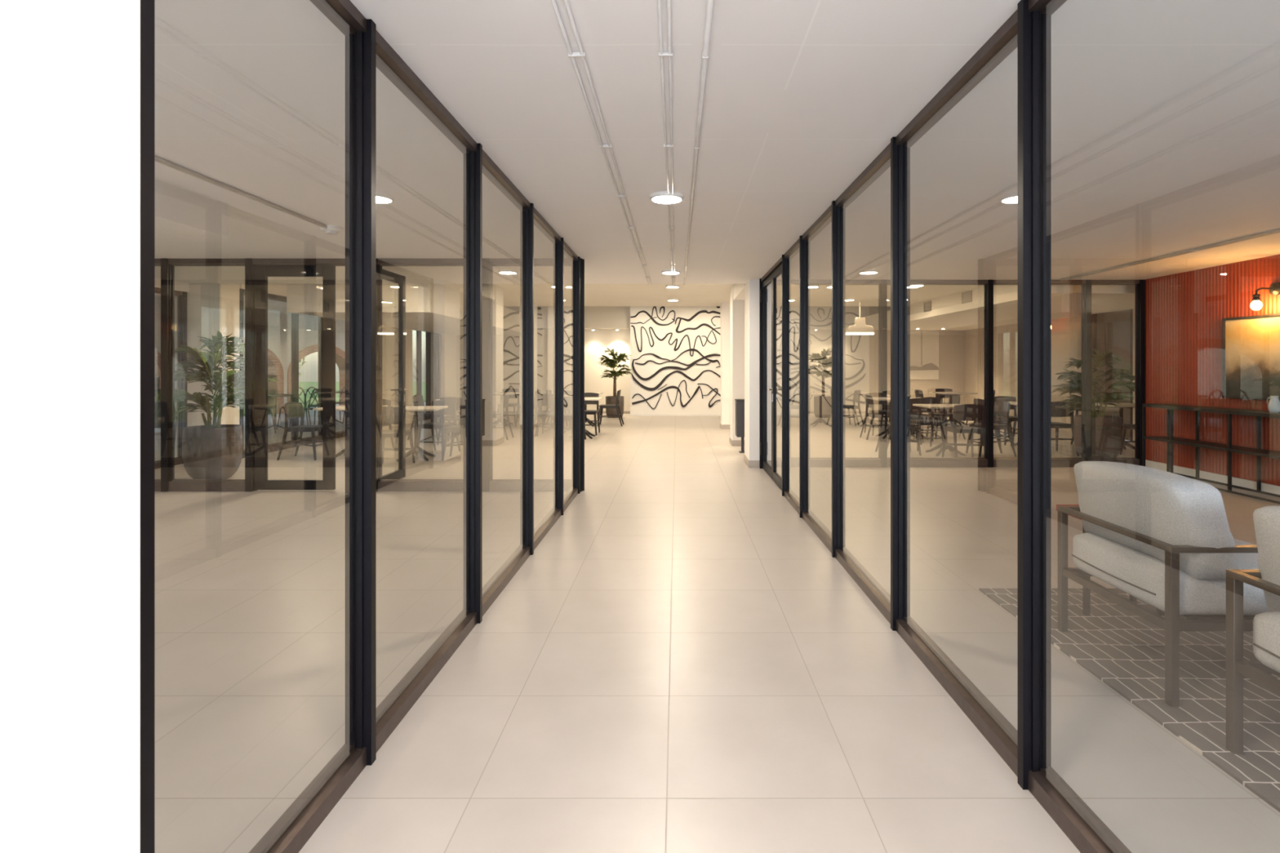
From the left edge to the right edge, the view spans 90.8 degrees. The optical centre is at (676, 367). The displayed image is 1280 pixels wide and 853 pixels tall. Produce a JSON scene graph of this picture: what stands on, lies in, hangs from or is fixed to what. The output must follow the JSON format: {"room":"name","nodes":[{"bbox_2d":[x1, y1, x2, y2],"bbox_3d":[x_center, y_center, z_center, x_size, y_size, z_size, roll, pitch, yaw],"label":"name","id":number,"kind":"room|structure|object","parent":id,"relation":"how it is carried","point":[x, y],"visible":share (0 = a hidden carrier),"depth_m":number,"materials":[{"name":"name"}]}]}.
{"room":"office corridor","nodes":[
{"label":"office corridor","id":0,"kind":"room"},
{"bbox_2d":[0,0,140,852],"bbox_3d":[-1.090,0.083,-0.907,0.160,2.470,4.186,0,0,0],"label":"wall","id":1,"kind":"structure","parent":0,"point":[70,69],"depth_m":1.05,"materials":[{"name":"white paint"}]},
{"bbox_2d":[186,283,239,426],"bbox_3d":[-6.530,-0.032,8.855,0.500,2.700,0.390,0,0,0],"label":"window","id":2,"kind":"structure","parent":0,"point":[211,308],"depth_m":8.66,"materials":[{"name":"glass"}]},
{"bbox_2d":[154,296,345,426],"bbox_3d":[-11.425,-0.107,10.100,0.410,2.850,23.791,0,0,0],"label":"wall","id":3,"kind":"structure","parent":0,"point":[279,325],"depth_m":17.96,"materials":[{"name":"beige paint"}]},
{"bbox_2d":[154,293,345,321],"bbox_3d":[-9.425,-1.607,10.300,5.150,0.150,27.400,0,0,0],"label":"ceiling","id":4,"kind":"structure","parent":0,"point":[274,306],"depth_m":16.13,"materials":[{"name":"beige paint"}]},
{"bbox_2d":[239,284,456,429],"bbox_3d":[-6.340,-0.192,13.475,0.180,3.020,8.850,0,0,0],"label":"wall","id":5,"kind":"structure","parent":0,"point":[447,344],"depth_m":14.55,"materials":[{"name":"beige paint"}]},
{"bbox_2d":[286,284,519,335],"bbox_3d":[-5.100,-1.132,13.720,2.300,0.500,7.240,0,0,0],"label":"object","id":6,"kind":"structure","parent":5,"relation":"attached to","point":[438,308],"depth_m":10.42,"materials":[{"name":"white paint"}]},
{"bbox_2d":[412,330,439,421],"bbox_3d":[-6.340,0.118,15.800,0.100,2.400,1.800,0,0,0],"label":"window","id":7,"kind":"structure","parent":5,"relation":"in","point":[419,334],"depth_m":16.04,"materials":[{"name":"grey glass"}]},
{"bbox_2d":[431,329,630,411],"bbox_3d":[-4.130,-0.192,18.000,5.740,3.020,0.200,0,0,0],"label":"wall","id":8,"kind":"structure","parent":0,"point":[506,348],"depth_m":17.90,"materials":[{"name":"beige paint"}]},
{"bbox_2d":[503,306,630,329],"bbox_3d":[-4.130,-1.387,17.625,5.740,0.630,0.550,0,0,0],"label":"trim","id":9,"kind":"structure","parent":8,"relation":"attached to","point":[597,317],"depth_m":17.35,"materials":[{"name":"beige paint"}]},
{"bbox_2d":[630,306,720,413],"bbox_3d":[0.070,-0.192,17.580,2.660,3.020,1.040,0,0,0],"label":"wall","id":10,"kind":"structure","parent":0,"point":[697,405],"depth_m":17.06,"materials":[{"name":"white paint"}]},
{"bbox_2d":[630,306,720,408],"bbox_3d":[-0.023,-0.269,17.051,2.458,2.820,0.018,0,0,0],"label":"painting","id":11,"kind":"object","parent":10,"relation":"attached to","point":[693,349],"visible":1,"depth_m":17.04,"materials":[{"name":"black paint"}]},
{"bbox_2d":[630,413,720,415],"bbox_3d":[0.070,1.293,17.054,2.660,0.050,0.012,0,0,0],"label":"baseboard","id":12,"kind":"structure","parent":10,"relation":"attached to","point":[630,414],"depth_m":17.05,"materials":[{"name":"white plastic"}]},
{"bbox_2d":[440,284,982,306],"bbox_3d":[0.650,-1.482,11.500,15.300,0.200,5.600,0,0,0],"label":"ceiling","id":13,"kind":"structure","parent":0,"point":[504,295],"depth_m":11.94,"materials":[{"name":"beige paint"}]},
{"bbox_2d":[733,284,745,300],"bbox_3d":[1.060,-1.252,9.705,0.220,0.260,1.690,0,0,0],"label":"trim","id":14,"kind":"structure","parent":13,"relation":"attached to","point":[738,289],"depth_m":9.96,"materials":[{"name":"white paint"}]},
{"bbox_2d":[844,300,875,334],"bbox_3d":[3.780,-1.027,13.000,0.573,0.710,0.160,0,0,0],"label":"pendant lamp","id":15,"kind":"object","parent":13,"relation":"hanging from","point":[860,327],"visible":1,"depth_m":12.92,"materials":[{"name":"beige"}]},
{"bbox_2d":[844,317,875,333],"bbox_3d":[3.780,-0.867,13.000,0.573,0.310,0.160,0,0,0],"label":"hood","id":16,"kind":"object","parent":15,"relation":"attached to","point":[860,326],"depth_m":12.92,"materials":[{"name":"grey metal"}]},
{"bbox_2d":[154,402,1279,852],"bbox_3d":[-1.950,1.388,10.300,20.500,0.140,27.400,0,0,0],"label":"floor","id":17,"kind":"structure","parent":0,"point":[681,663],"depth_m":2.71,"materials":[{"name":"tile"}]},
{"bbox_2d":[154,388,160,428],"bbox_3d":[-10.600,0.883,12.550,0.640,0.890,0.540,0,0,0],"label":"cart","id":18,"kind":"object","parent":17,"relation":"on","point":[157,423],"visible":0.02,"depth_m":12.51,"materials":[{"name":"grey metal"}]},
{"bbox_2d":[154,400,177,442],"bbox_3d":[-8.550,0.882,10.690,0.424,0.896,0.484,0,0,0],"label":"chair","id":19,"kind":"object","parent":17,"relation":"on","point":[175,415],"visible":0.27,"depth_m":10.51,"materials":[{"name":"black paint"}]},
{"bbox_2d":[154,287,186,469],"bbox_3d":[-6.763,0.143,3.735,0.086,2.350,9.864,0,0,0],"label":"glass wall","id":20,"kind":"structure","parent":17,"relation":"on","point":[181,295],"depth_m":8.59,"materials":[{"name":"brown metal"}]},
{"bbox_2d":[154,277,189,292],"bbox_3d":[-6.775,-1.092,3.730,0.150,0.120,9.860,0,0,0],"label":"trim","id":21,"kind":"structure","parent":20,"relation":"attached to","point":[179,286],"depth_m":8.47,"materials":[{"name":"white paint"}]},
{"bbox_2d":[154,330,279,479],"bbox_3d":[-5.510,0.450,7.469,1.170,1.736,1.318,0,0,41],"label":"potted plant","id":22,"kind":"object","parent":17,"relation":"on","point":[214,451],"visible":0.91,"depth_m":7.35,"materials":[{"name":"green plant"}]},
{"bbox_2d":[267,394,291,429],"bbox_3d":[-8.350,0.953,13.100,0.740,0.751,0.740,0,0,0],"label":"table","id":23,"kind":"object","parent":17,"relation":"on","point":[274,396],"visible":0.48,"depth_m":13.09,"materials":[{"name":"black paint"}]},
{"bbox_2d":[239,288,345,458],"bbox_3d":[-6.313,0.093,10.775,0.086,2.450,3.474,0,0,0],"label":"glass wall","id":24,"kind":"structure","parent":17,"relation":"on","point":[295,317],"depth_m":10.39,"materials":[{"name":"brown metal"}]},
{"bbox_2d":[276,386,308,429],"bbox_3d":[-8.350,0.882,13.710,0.424,0.896,0.484,0,0,0],"label":"chair","id":25,"kind":"object","parent":17,"relation":"on","point":[303,391],"visible":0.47,"depth_m":13.88,"materials":[{"name":"black paint"}]},
{"bbox_2d":[276,402,322,460],"bbox_3d":[-5.382,0.915,9.130,0.564,0.814,0.450,0,0,0],"label":"dining chair","id":26,"kind":"object","parent":17,"relation":"on","point":[291,410],"visible":0.86,"depth_m":9.00,"materials":[{"name":"black paint"}]},
{"bbox_2d":[288,387,318,426],"bbox_3d":[-7.740,0.882,13.150,0.484,0.896,0.424,0,0,0],"label":"chair","id":27,"kind":"object","parent":17,"relation":"on","point":[308,407],"visible":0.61,"depth_m":13.00,"materials":[{"name":"black paint"}]},
{"bbox_2d":[312,405,387,457],"bbox_3d":[-4.720,0.947,9.150,0.720,0.741,0.720,0,0,0],"label":"dining table","id":28,"kind":"object","parent":17,"relation":"on","point":[342,408],"visible":0.2,"depth_m":8.98,"materials":[{"name":"laminate"}]},
{"bbox_2d":[140,0,580,852],"bbox_3d":[-1.053,0.083,3.890,0.086,2.470,5.427,0,0,0],"label":"glass wall","id":29,"kind":"structure","parent":17,"relation":"on","point":[368,726],"depth_m":2.08,"materials":[{"name":"brown metal"}]},
{"bbox_2d":[154,257,584,492],"bbox_3d":[-3.860,0.083,6.703,5.749,2.470,0.086,0,0,0],"label":"glass wall","id":30,"kind":"structure","parent":17,"relation":"on","point":[167,482],"depth_m":6.67,"materials":[{"name":"brown metal"}]},
{"bbox_2d":[254,265,335,489],"bbox_3d":[-4.070,0.112,6.723,0.840,2.388,0.045,0,0,0],"label":"door","id":31,"kind":"structure","parent":30,"relation":"in","point":[262,273],"depth_m":6.70,"materials":[{"name":"brown metal"}]},
{"bbox_2d":[382,268,408,479],"bbox_3d":[-3.257,0.112,7.150,0.179,2.388,0.740,0,0,0],"label":"door","id":32,"kind":"structure","parent":30,"relation":"in","point":[387,275],"depth_m":7.42,"materials":[{"name":"brown metal"}]},
{"bbox_2d":[382,399,394,448],"bbox_3d":[-4.720,0.915,9.792,0.450,0.814,0.564,0,0,0],"label":"dining chair","id":33,"kind":"object","parent":17,"relation":"on","point":[384,402],"visible":0.08,"depth_m":9.97,"materials":[{"name":"black paint"}]},
{"bbox_2d":[382,406,415,463],"bbox_3d":[-3.796,0.915,8.378,0.450,0.814,0.564,0,0,-5],"label":"dining chair","id":34,"kind":"object","parent":17,"relation":"on","point":[389,414],"visible":0.49,"depth_m":8.21,"materials":[{"name":"black paint"}]},
{"bbox_2d":[395,405,448,462],"bbox_3d":[-3.720,0.947,9.000,0.720,0.741,0.720,0,0,-8],"label":"dining table","id":35,"kind":"object","parent":17,"relation":"on","point":[417,450],"visible":0.84,"depth_m":8.97,"materials":[{"name":"white wood"}]},
{"bbox_2d":[407,395,444,439],"bbox_3d":[-4.592,0.915,11.600,0.564,0.814,0.450,0,0,0],"label":"dining chair","id":36,"kind":"object","parent":17,"relation":"on","point":[418,400],"visible":0.55,"depth_m":11.43,"materials":[{"name":"black paint"}]},
{"bbox_2d":[415,400,460,455],"bbox_3d":[-3.634,0.915,9.622,0.450,0.814,0.564,0,0,8],"label":"dining chair","id":37,"kind":"object","parent":17,"relation":"on","point":[451,409],"visible":0.94,"depth_m":9.75,"materials":[{"name":"black paint"}]},
{"bbox_2d":[436,396,463,444],"bbox_3d":[-3.850,0.915,10.958,0.450,0.814,0.564,0,0,0],"label":"dining chair","id":38,"kind":"object","parent":17,"relation":"on","point":[460,406],"visible":0.59,"depth_m":10.77,"materials":[{"name":"black paint"}]},
{"bbox_2d":[441,425,463,460],"bbox_3d":[-3.058,0.915,9.124,0.564,0.814,0.450,0,0,-5],"label":"dining chair","id":39,"kind":"object","parent":17,"relation":"on","point":[452,428],"visible":0.41,"depth_m":8.93,"materials":[{"name":"black paint"}]},
{"bbox_2d":[493,395,514,439],"bbox_3d":[-3.328,0.915,11.600,0.564,0.814,0.450,0,0,0],"label":"dining chair","id":40,"kind":"object","parent":17,"relation":"on","point":[504,400],"visible":0.59,"depth_m":11.46,"materials":[{"name":"black paint"}]},
{"bbox_2d":[493,391,519,425],"bbox_3d":[-3.950,0.947,14.200,0.720,0.741,0.720,0,0,0],"label":"dining table","id":41,"kind":"object","parent":17,"relation":"on","point":[501,393],"visible":0.52,"depth_m":14.14,"materials":[{"name":"white wood"}]},
{"bbox_2d":[496,388,519,424],"bbox_3d":[-3.950,0.915,14.842,0.450,0.814,0.564,0,0,0],"label":"dining chair","id":42,"kind":"object","parent":17,"relation":"on","point":[512,396],"visible":0.7,"depth_m":14.99,"materials":[{"name":"black paint"}]},
{"bbox_2d":[533,394,544,436],"bbox_3d":[-2.422,0.915,11.750,0.564,0.814,0.450,0,0,0],"label":"dining chair","id":43,"kind":"object","parent":17,"relation":"on","point":[537,398],"visible":0.44,"depth_m":11.78,"materials":[{"name":"black paint"}]},
{"bbox_2d":[584,392,599,435],"bbox_3d":[-1.760,0.915,12.412,0.450,0.814,0.564,0,0,0],"label":"dining chair","id":44,"kind":"object","parent":17,"relation":"on","point":[594,412],"visible":0.55,"depth_m":12.57,"materials":[{"name":"black paint"}]},
{"bbox_2d":[584,397,604,439],"bbox_3d":[-1.760,0.947,11.750,0.720,0.741,0.720,0,0,0],"label":"dining table","id":45,"kind":"object","parent":17,"relation":"on","point":[588,433],"visible":0.3,"depth_m":11.60,"materials":[{"name":"white wood"}]},
{"bbox_2d":[597,389,623,426],"bbox_3d":[-1.488,0.915,14.250,0.564,0.814,0.450,0,0,0],"label":"dining chair","id":46,"kind":"object","parent":17,"relation":"on","point":[616,406],"visible":0.95,"depth_m":14.07,"materials":[{"name":"black paint"}]},
{"bbox_2d":[597,347,631,417],"bbox_3d":[-1.638,0.395,16.572,0.950,1.846,0.871,0,0,0],"label":"potted plant","id":47,"kind":"object","parent":17,"relation":"on","point":[611,363],"visible":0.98,"depth_m":16.44,"materials":[{"name":"green plant"}]},
{"bbox_2d":[734,399,744,453],"bbox_3d":[1.025,0.908,9.750,0.226,0.820,0.296,0,0,0],"label":"waste bin","id":48,"kind":"object","parent":17,"relation":"on","point":[740,403],"visible":0.59,"depth_m":9.61,"materials":[{"name":"grey metal"}]},
{"bbox_2d":[809,392,831,426],"bbox_3d":[3.200,0.947,14.000,0.720,0.741,0.720,0,0,0],"label":"dining table","id":49,"kind":"object","parent":17,"relation":"on","point":[820,420],"visible":0.74,"depth_m":13.97,"materials":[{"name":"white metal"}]},
{"bbox_2d":[844,390,863,425],"bbox_3d":[3.842,0.915,14.000,0.564,0.814,0.450,0,0,0],"label":"dining chair","id":50,"kind":"object","parent":17,"relation":"on","point":[856,397],"visible":0.65,"depth_m":13.83,"materials":[{"name":"black paint"}]},
{"bbox_2d":[859,395,890,439],"bbox_3d":[3.708,0.915,11.600,0.564,0.814,0.450,0,0,0],"label":"dining chair","id":51,"kind":"object","parent":17,"relation":"on","point":[868,399],"visible":0.53,"depth_m":11.50,"materials":[{"name":"black paint"}]},
{"bbox_2d":[875,401,921,455],"bbox_3d":[3.368,0.915,9.600,0.564,0.814,0.450,0,0,0],"label":"dining chair","id":52,"kind":"object","parent":17,"relation":"on","point":[912,425],"visible":0.32,"depth_m":9.40,"materials":[{"name":"black paint"}]},
{"bbox_2d":[910,396,943,444],"bbox_3d":[4.350,0.915,10.958,0.450,0.814,0.564,0,0,0],"label":"dining chair","id":53,"kind":"object","parent":17,"relation":"on","point":[935,400],"visible":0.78,"depth_m":10.79,"materials":[{"name":"black paint"}]},
{"bbox_2d":[910,398,945,451],"bbox_3d":[4.000,0.915,10.162,0.450,0.814,0.564,0,0,0],"label":"dining chair","id":54,"kind":"object","parent":17,"relation":"on","point":[932,422],"visible":0.84,"depth_m":10.30,"materials":[{"name":"black paint"}]},
{"bbox_2d":[912,404,965,456],"bbox_3d":[4.050,0.947,9.500,0.720,0.741,0.720,0,0,0],"label":"dining table","id":55,"kind":"object","parent":17,"relation":"on","point":[945,406],"visible":0.73,"depth_m":9.48,"materials":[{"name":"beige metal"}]},
{"bbox_2d":[933,388,953,422],"bbox_3d":[6.450,0.915,15.042,0.450,0.814,0.564,0,0,0],"label":"dining chair","id":56,"kind":"object","parent":17,"relation":"on","point":[937,395],"visible":0.3,"depth_m":15.22,"materials":[{"name":"black paint"}]},
{"bbox_2d":[759,0,1131,852],"bbox_3d":[1.123,0.083,4.647,0.086,2.470,7.157,0,0,0],"label":"glass wall","id":57,"kind":"structure","parent":17,"relation":"on","point":[1026,750],"depth_m":2.17,"materials":[{"name":"brown metal"}]},
{"bbox_2d":[760,264,782,490],"bbox_3d":[1.133,0.107,7.312,0.179,2.398,1.707,0,0,0],"label":"glass partition","id":58,"kind":"structure","parent":57,"relation":"in","point":[771,294],"depth_m":7.24,"materials":[{"name":"glass"}]},
{"bbox_2d":[925,394,965,439],"bbox_3d":[4.992,0.915,11.700,0.564,0.814,0.450,0,0,0],"label":"dining chair","id":59,"kind":"object","parent":17,"relation":"on","point":[954,398],"visible":0.56,"depth_m":11.70,"materials":[{"name":"black paint"}]},
{"bbox_2d":[932,391,977,425],"bbox_3d":[6.350,0.947,14.400,0.720,0.741,0.720,0,0,0],"label":"dining table","id":60,"kind":"object","parent":17,"relation":"on","point":[942,393],"visible":0.52,"depth_m":14.25,"materials":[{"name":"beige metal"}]},
{"bbox_2d":[942,404,983,457],"bbox_3d":[4.067,0.915,8.898,0.450,0.814,0.564,0,0,4],"label":"dining chair","id":61,"kind":"object","parent":17,"relation":"on","point":[964,412],"visible":0.89,"depth_m":8.72,"materials":[{"name":"black paint"}]},
{"bbox_2d":[809,279,1145,467],"bbox_3d":[3.675,0.083,8.323,5.019,2.470,0.086,0,0,0],"label":"glass wall","id":62,"kind":"structure","parent":17,"relation":"on","point":[882,460],"depth_m":8.29,"materials":[{"name":"brown metal"}]},
{"bbox_2d":[965,400,1017,457],"bbox_3d":[4.712,0.915,9.450,0.564,0.814,0.450,0,0,0],"label":"dining chair","id":63,"kind":"object","parent":17,"relation":"on","point":[1002,408],"visible":0.73,"depth_m":9.40,"materials":[{"name":"black paint"}]},
{"bbox_2d":[968,398,1014,446],"bbox_3d":[5.108,0.915,10.250,0.564,0.814,0.450,0,0,0],"label":"dining chair","id":64,"kind":"object","parent":17,"relation":"on","point":[976,401],"visible":0.3,"depth_m":10.13,"materials":[{"name":"black paint"}]},
{"bbox_2d":[993,395,1017,445],"bbox_3d":[5.750,0.915,10.892,0.450,0.814,0.564,0,0,0],"label":"dining chair","id":65,"kind":"object","parent":17,"relation":"on","point":[1007,398],"visible":0.48,"depth_m":11.05,"materials":[{"name":"black paint"}]},
{"bbox_2d":[1051,401,1079,456],"bbox_3d":[5.750,0.915,9.608,0.450,0.814,0.564,0,0,0],"label":"dining chair","id":66,"kind":"object","parent":17,"relation":"on","point":[1056,411],"visible":0.49,"depth_m":9.42,"materials":[{"name":"black paint"}]},
{"bbox_2d":[1051,348,1134,457],"bbox_3d":[5.947,0.521,8.961,1.121,1.594,1.020,0,0,0],"label":"potted plant","id":67,"kind":"object","parent":17,"relation":"on","point":[1106,430],"visible":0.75,"depth_m":8.79,"materials":[{"name":"green plant"}]},
{"bbox_2d":[1094,402,1134,449],"bbox_3d":[6.950,0.947,9.850,0.720,0.741,0.720,0,0,0],"label":"dining table","id":68,"kind":"object","parent":17,"relation":"on","point":[1123,405],"visible":0.34,"depth_m":9.79,"materials":[{"name":"wood"}]},
{"bbox_2d":[1119,424,1134,454],"bbox_3d":[6.900,0.915,9.228,0.450,0.814,0.564,0,0,0],"label":"dining chair","id":69,"kind":"object","parent":17,"relation":"on","point":[1125,426],"visible":0.18,"depth_m":9.43,"materials":[{"name":"black paint"}]},
{"bbox_2d":[978,588,1279,812],"bbox_3d":[3.192,1.312,1.460,2.815,0.012,4.520,0,0,0],"label":"rug","id":70,"kind":"object","parent":17,"relation":"on","point":[1122,649],"visible":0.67,"depth_m":2.65,"materials":[{"name":"fabric"}]},
{"bbox_2d":[1056,504,1164,616],"bbox_3d":[2.355,1.038,3.420,0.450,0.535,0.240,0,0,0],"label":"side table","id":71,"kind":"object","parent":70,"relation":"on","point":[1086,592],"visible":0.2,"depth_m":3.31,"materials":[{"name":"red wood"}]},
{"bbox_2d":[1057,461,1272,706],"bbox_3d":[2.287,0.871,2.780,0.779,0.870,0.726,0,0,0],"label":"armchair","id":72,"kind":"object","parent":70,"relation":"on","point":[1164,540],"visible":0.95,"depth_m":2.54,"materials":[{"name":"white fabric"}]},
{"bbox_2d":[1073,461,1239,579],"bbox_3d":[2.070,0.641,2.780,0.268,0.410,0.726,0,0,0],"label":"cushion","id":73,"kind":"object","parent":72,"relation":"on","point":[1184,513],"depth_m":2.58,"materials":[{"name":"fabric"}]},
{"bbox_2d":[1072,533,1272,615],"bbox_3d":[2.290,0.894,2.780,0.773,0.227,0.673,0,0,0],"label":"seat cushion","id":74,"kind":"object","parent":72,"relation":"on","point":[1142,572],"depth_m":2.59,"materials":[{"name":"fabric"}]},
{"bbox_2d":[1226,505,1279,754],"bbox_3d":[2.267,0.871,1.795,0.779,0.870,0.726,0,0,0],"label":"armchair","id":75,"kind":"object","parent":70,"relation":"on","point":[1266,625],"visible":1,"depth_m":2.10,"materials":[{"name":"brown wood"}]},
{"bbox_2d":[1253,611,1279,672],"bbox_3d":[2.270,0.894,1.795,0.773,0.227,0.673,0,0,0],"label":"seat cushion","id":76,"kind":"object","parent":75,"relation":"on","point":[1266,625],"depth_m":2.04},
{"bbox_2d":[1253,505,1279,612],"bbox_3d":[2.050,0.641,1.795,0.268,0.410,0.726,0,0,0],"label":"cushion","id":77,"kind":"object","parent":75,"relation":"on","point":[1266,519],"depth_m":2.06,"materials":[{"name":"fabric"}]},
{"bbox_2d":[1142,403,1279,504],"bbox_3d":[5.965,0.885,6.425,0.330,0.865,2.850,0,0,0],"label":"console table","id":78,"kind":"object","parent":17,"relation":"on","point":[1169,438],"visible":0.88,"depth_m":6.90,"materials":[{"name":"black metal"}]},
{"bbox_2d":[1143,435,1279,459],"bbox_3d":[5.965,0.873,6.425,0.330,0.030,2.810,0,0,0],"label":"shelf","id":79,"kind":"object","parent":78,"relation":"attached to","point":[1257,451],"depth_m":6.85,"materials":[{"name":"black metal"}]},
{"bbox_2d":[1266,395,1279,413],"bbox_3d":[5.955,0.369,6.276,0.105,0.167,0.120,0,0,37],"label":"jug","id":80,"kind":"object","parent":78,"relation":"on","point":[1273,405],"visible":1,"depth_m":6.24,"materials":[{"name":"white ceramic"}]},
{"bbox_2d":[154,0,1279,284],"bbox_3d":[0.650,-1.327,2.650,15.300,0.350,12.100,0,0,0],"label":"ceiling","id":81,"kind":"structure","parent":0,"point":[1166,113],"depth_m":3.07,"materials":[{"name":"paint"}]},
{"bbox_2d":[154,177,228,236],"bbox_3d":[-3.310,-1.034,0.720,0.300,0.235,7.440,0,0,0],"label":"trim","id":82,"kind":"structure","parent":81,"relation":"attached to","point":[180,211],"depth_m":4.11,"materials":[{"name":"white paint"}]},
{"bbox_2d":[154,155,327,228],"bbox_3d":[-2.840,-1.135,2.050,0.028,0.030,6.100,0,0,0],"label":"conduit","id":83,"kind":"object","parent":81,"relation":"attached to","point":[157,159],"visible":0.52,"depth_m":4.01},
{"bbox_2d":[319,224,342,235],"bbox_3d":[-2.840,-1.122,5.180,0.170,0.060,0.170,0,0,0],"label":"smoke detector","id":84,"kind":"object","parent":81,"relation":"attached to","point":[331,229],"visible":0.96,"depth_m":5.14,"materials":[{"name":"white plastic"}]},
{"bbox_2d":[551,0,652,284],"bbox_3d":[-0.365,-1.142,3.845,0.064,0.016,9.690,0,0,0],"label":"conduit","id":85,"kind":"object","parent":81,"relation":"attached to","point":[571,54],"visible":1,"depth_m":2.70,"materials":[{"name":"metal"}]},
{"bbox_2d":[657,0,675,284],"bbox_3d":[-0.040,-1.143,3.845,0.054,0.014,9.690,0,0,0],"label":"conduit","id":86,"kind":"object","parent":81,"relation":"attached to","point":[661,53],"visible":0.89,"depth_m":2.66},
{"bbox_2d":[649,191,684,204],"bbox_3d":[-0.067,-1.139,4.240,0.232,0.026,0.232,0,0,0],"label":"pendant light","id":87,"kind":"object","parent":81,"relation":"in","point":[663,197],"visible":1,"depth_m":4.21,"materials":[{"name":"beige"}]},
{"bbox_2d":[652,195,680,203],"bbox_3d":[-0.067,-1.133,4.240,0.192,0.008,0.192,0,0,0],"label":"diffuser","id":88,"kind":"object","parent":87,"relation":"attached to","point":[658,199],"depth_m":4.25,"materials":[{"name":"beige"}]},
{"bbox_2d":[683,0,714,285],"bbox_3d":[0.105,-1.138,3.845,0.024,0.024,9.690,0,0,0],"label":"conduit","id":89,"kind":"object","parent":81,"relation":"attached to","point":[709,7],"visible":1,"depth_m":2.68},
{"bbox_2d":[1059,228,1279,280],"bbox_3d":[5.030,-1.138,3.600,0.084,0.024,9.200,0,0,0],"label":"conduit","id":90,"kind":"object","parent":81,"relation":"attached to","point":[1275,231],"visible":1,"depth_m":6.25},
{"bbox_2d":[720,302,730,424],"bbox_3d":[1.105,-0.032,13.600,0.290,2.700,0.400,0,0,0],"label":"wall pillar","id":91,"kind":"structure","parent":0,"point":[725,306],"depth_m":13.40,"materials":[{"name":"white paint"}]},
{"bbox_2d":[730,284,744,439],"bbox_3d":[1.058,-0.032,10.775,0.245,2.700,0.450,0,0,0],"label":"wall pillar","id":92,"kind":"structure","parent":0,"point":[737,307],"depth_m":10.55,"materials":[{"name":"white paint"}]},
{"bbox_2d":[744,279,759,460],"bbox_3d":[1.127,0.083,8.565,0.345,2.470,0.590,0,0,0],"label":"wall pillar","id":93,"kind":"structure","parent":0,"point":[752,286],"depth_m":8.27,"materials":[{"name":"white paint"}]},
{"bbox_2d":[743,453,759,467],"bbox_3d":[1.127,1.270,8.565,0.369,0.095,0.614,0,0,0],"label":"baseboard","id":94,"kind":"structure","parent":93,"relation":"attached to","point":[750,464],"depth_m":8.26,"materials":[{"name":"stone"}]},
{"bbox_2d":[809,306,964,414],"bbox_3d":[4.800,-0.192,17.800,6.800,3.020,0.600,0,0,0],"label":"wall","id":95,"kind":"structure","parent":0,"point":[818,349],"depth_m":17.50,"materials":[{"name":"white paint"}]},
{"bbox_2d":[809,306,865,407],"bbox_3d":[3.458,-0.269,17.491,3.679,2.820,0.018,0,0,0],"label":"painting","id":96,"kind":"object","parent":95,"relation":"attached to","point":[820,380],"visible":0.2,"depth_m":17.48,"materials":[{"name":"black paint"}]},
{"bbox_2d":[910,331,938,379],"bbox_3d":[6.650,-0.332,17.480,1.240,1.340,0.036,0,0,0],"label":"wall panel","id":97,"kind":"object","parent":95,"relation":"attached to","point":[924,345],"visible":0.57,"depth_m":17.47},
{"bbox_2d":[910,363,938,370],"bbox_3d":[6.650,-0.012,17.467,1.240,0.220,0.006,0,0,0],"label":"print","id":98,"kind":"object","parent":97,"relation":"attached to","point":[913,366],"depth_m":17.46},
{"bbox_2d":[964,308,1134,440],"bbox_3d":[8.100,-0.192,13.100,0.200,3.020,9.800,0,0,0],"label":"wall","id":99,"kind":"structure","parent":0,"point":[1066,332],"depth_m":15.07,"materials":[{"name":"beige paint"}]},
{"bbox_2d":[863,284,1134,330],"bbox_3d":[6.580,-1.202,13.310,2.840,0.360,9.180,0,0,0],"label":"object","id":100,"kind":"structure","parent":99,"relation":"attached to","point":[948,311],"depth_m":11.22,"materials":[{"name":"beige paint"}]},
{"bbox_2d":[1091,308,1133,440],"bbox_3d":[8.060,0.118,11.600,0.140,2.400,1.100,0,0,0],"label":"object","id":101,"kind":"structure","parent":99,"relation":"in","point":[1110,331],"depth_m":11.55,"materials":[{"name":"glass"}]},
{"bbox_2d":[1145,253,1279,485],"bbox_3d":[6.250,0.083,2.635,0.200,2.470,11.270,0,0,0],"label":"wall","id":102,"kind":"structure","parent":0,"point":[1184,312],"depth_m":7.37,"materials":[{"name":"wood"}]},
{"bbox_2d":[1145,459,1279,494],"bbox_3d":[6.141,1.266,2.625,0.018,0.105,11.250,0,0,0],"label":"baseboard","id":103,"kind":"structure","parent":102,"relation":"attached to","point":[1273,489],"depth_m":7.15,"materials":[{"name":"white plastic"}]},
{"bbox_2d":[1222,313,1279,400],"bbox_3d":[6.128,-0.102,6.250,0.045,0.890,1.600,0,0,0],"label":"painting","id":104,"kind":"object","parent":102,"relation":"attached to","point":[1251,344],"visible":1,"depth_m":6.70,"materials":[{"name":"fabric"}]},
{"bbox_2d":[1250,282,1279,310],"bbox_3d":[6.047,-0.727,6.466,0.232,0.280,0.133,0,0,10],"label":"wall lamp","id":105,"kind":"object","parent":102,"relation":"attached to","point":[1273,289],"visible":1,"depth_m":6.47,"materials":[{"name":"black metal"}]},
{"label":"outside","id":106,"kind":"structure","parent":0,"visible":0},
{"bbox_2d":[244,382,425,413],"bbox_3d":[-36.100,1.718,20.000,47.800,0.200,100.000,0,0,0],"label":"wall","id":107,"kind":"structure","parent":106,"point":[304,385],"depth_m":43.54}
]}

